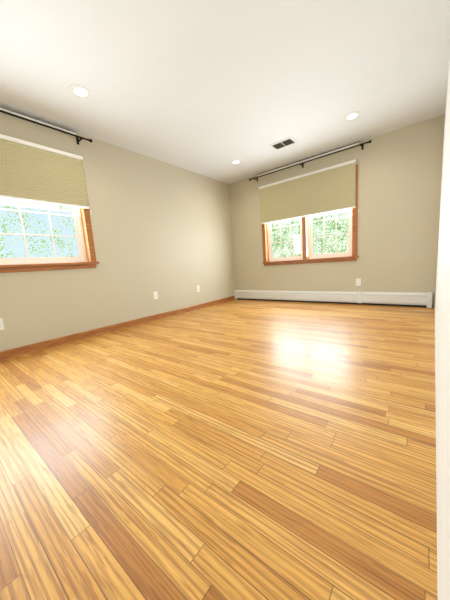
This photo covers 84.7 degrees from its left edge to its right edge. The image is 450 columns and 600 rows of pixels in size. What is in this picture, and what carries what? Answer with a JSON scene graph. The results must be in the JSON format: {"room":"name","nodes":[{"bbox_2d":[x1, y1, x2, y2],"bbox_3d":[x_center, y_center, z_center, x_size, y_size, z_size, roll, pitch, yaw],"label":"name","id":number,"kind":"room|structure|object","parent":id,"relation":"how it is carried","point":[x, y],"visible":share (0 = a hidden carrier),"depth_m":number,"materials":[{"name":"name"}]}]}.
{"room":"empty bedroom","nodes":[
{"label":"empty bedroom","id":0,"kind":"room"},
{"bbox_2d":[0,108,235,351],"bbox_3d":[-1.586,-0.806,3.300,0.150,2.440,5.467,3,10,38],"label":"wall","id":1,"kind":"structure","parent":0,"point":[163,229],"depth_m":3.45,"materials":[{"name":"paint"}]},
{"bbox_2d":[0,318,3,329],"bbox_3d":[-2.225,0.242,2.429,0.008,0.116,0.072,3,10,38],"label":"outlet","id":2,"kind":"object","parent":1,"relation":"attached to","point":[1,324],"visible":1,"depth_m":2.44,"materials":[{"name":"white plastic"}]},
{"bbox_2d":[0,134,88,208],"bbox_3d":[-2.308,-1.242,2.167,0.048,0.585,2.062,3,10,38],"label":"blind","id":3,"kind":"object","parent":1,"relation":"attached to","point":[32,172],"visible":1,"depth_m":2.61,"materials":[{"name":"beige fabric"}]},
{"bbox_2d":[0,107,91,144],"bbox_3d":[-2.347,-1.734,2.079,0.114,0.113,2.348,3,10,38],"label":"curtain rod","id":4,"kind":"object","parent":1,"relation":"attached to","point":[31,119],"visible":1,"depth_m":2.59,"materials":[{"name":"black metal"}]},
{"bbox_2d":[0,199,98,272],"bbox_3d":[-2.356,-0.877,2.292,0.195,1.265,2.114,3,10,38],"label":"window","id":5,"kind":"structure","parent":1,"relation":"in","point":[86,258],"depth_m":2.85,"materials":[{"name":"brown wood"}]},
{"bbox_2d":[0,296,234,360],"bbox_3d":[-1.388,0.349,3.470,0.030,0.085,5.317,3,10,38],"label":"baseboard","id":6,"kind":"structure","parent":1,"relation":"attached to","point":[23,350],"depth_m":3.15,"materials":[{"name":"brown wood"}]},
{"bbox_2d":[153,291,157,298],"bbox_3d":[-1.081,-0.074,3.850,0.008,0.116,0.072,3,10,38],"label":"outlet","id":7,"kind":"object","parent":1,"relation":"attached to","point":[155,294],"visible":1,"depth_m":3.85,"materials":[{"name":"white plastic"}]},
{"bbox_2d":[0,299,436,599],"bbox_3d":[-0.027,0.501,2.406,3.794,0.100,5.617,3,10,38],"label":"floor","id":8,"kind":"structure","parent":0,"point":[239,449],"depth_m":1.01,"materials":[{"name":"brown wood"}]},
{"bbox_2d":[0,0,449,183],"bbox_3d":[-0.202,-2.007,2.044,3.794,0.100,5.617,3,10,38],"label":"ceiling","id":9,"kind":"structure","parent":0,"point":[212,89],"depth_m":2.16,"materials":[{"name":"paint"}]},
{"bbox_2d":[69,84,92,98],"bbox_3d":[-1.321,-1.908,2.265,0.192,0.004,0.192,3,10,38],"label":"recessed light","id":10,"kind":"object","parent":9,"relation":"in","point":[80,91],"visible":1,"depth_m":2.26,"materials":[{"name":"white glass"}]},
{"bbox_2d":[230,159,241,163],"bbox_3d":[0.183,-2.273,4.073,0.192,0.004,0.192,3,10,38],"label":"recessed light","id":11,"kind":"object","parent":9,"relation":"in","point":[237,161],"visible":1,"depth_m":4.06,"materials":[{"name":"white glass"}]},
{"bbox_2d":[269,137,297,150],"bbox_3d":[0.838,-2.242,3.553,0.338,0.008,0.230,3,10,38],"label":"ceiling vent","id":12,"kind":"object","parent":9,"relation":"in","point":[284,143],"visible":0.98,"depth_m":3.55,"materials":[{"name":"white metal"}]},
{"bbox_2d":[343,111,360,120],"bbox_3d":[1.526,-2.207,2.967,0.192,0.004,0.192,3,10,38],"label":"recessed light","id":13,"kind":"object","parent":9,"relation":"in","point":[352,115],"visible":1,"depth_m":2.96,"materials":[{"name":"white glass"}]},
{"bbox_2d":[229,115,444,306],"bbox_3d":[1.578,-1.174,4.330,3.794,2.440,0.150,3,10,38],"label":"wall","id":14,"kind":"structure","parent":0,"point":[399,181],"depth_m":3.65,"materials":[{"name":"paint"}]},
{"bbox_2d":[249,140,370,181],"bbox_3d":[1.292,-2.302,4.163,2.058,0.113,0.114,3,10,38],"label":"curtain rod","id":15,"kind":"object","parent":14,"relation":"attached to","point":[301,162],"visible":1,"depth_m":4.05,"materials":[{"name":"black metal"}]},
{"bbox_2d":[262,164,358,265],"bbox_3d":[1.427,-1.369,4.383,1.724,1.430,0.195,3,10,38],"label":"window","id":16,"kind":"structure","parent":14,"relation":"in","point":[306,237],"depth_m":4.37,"materials":[{"name":"brown wood"}]},
{"bbox_2d":[259,159,355,223],"bbox_3d":[1.326,-1.785,4.247,1.655,0.685,0.048,3,10,38],"label":"blind","id":17,"kind":"object","parent":16,"relation":"attached to","point":[327,189],"visible":1,"depth_m":4.15,"materials":[{"name":"beige fabric"}]},
{"bbox_2d":[234,290,432,307],"bbox_3d":[1.536,-0.059,4.445,3.360,0.210,0.068,3,10,38],"label":"baseboard heater","id":18,"kind":"object","parent":14,"relation":"attached to","point":[417,299],"visible":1,"depth_m":4.07,"materials":[{"name":"white metal"}]},
{"bbox_2d":[356,278,360,285],"bbox_3d":[2.135,-0.288,3.956,0.072,0.116,0.008,3,10,38],"label":"electrical outlet","id":19,"kind":"object","parent":14,"relation":"attached to","point":[358,281],"visible":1,"depth_m":3.95,"materials":[{"name":"white plastic"}]},
{"bbox_2d":[435,57,449,599],"bbox_3d":[1.181,-0.694,1.195,0.282,2.440,5.317,3,10,38],"label":"door frame","id":20,"kind":"structure","parent":0,"point":[442,343],"depth_m":0.79,"materials":[{"name":"paint"}]},
{"label":"outside","id":21,"kind":"structure","parent":0,"visible":0},
{"bbox_2d":[0,198,78,257],"bbox_3d":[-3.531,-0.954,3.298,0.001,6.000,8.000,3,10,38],"label":"trees","id":22,"kind":"object","parent":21,"point":[4,226],"depth_m":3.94,"materials":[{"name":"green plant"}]},
{"bbox_2d":[272,209,348,257],"bbox_3d":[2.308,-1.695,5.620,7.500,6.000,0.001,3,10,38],"label":"trees","id":23,"kind":"object","parent":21,"point":[319,232],"depth_m":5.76,"materials":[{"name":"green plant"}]}
]}

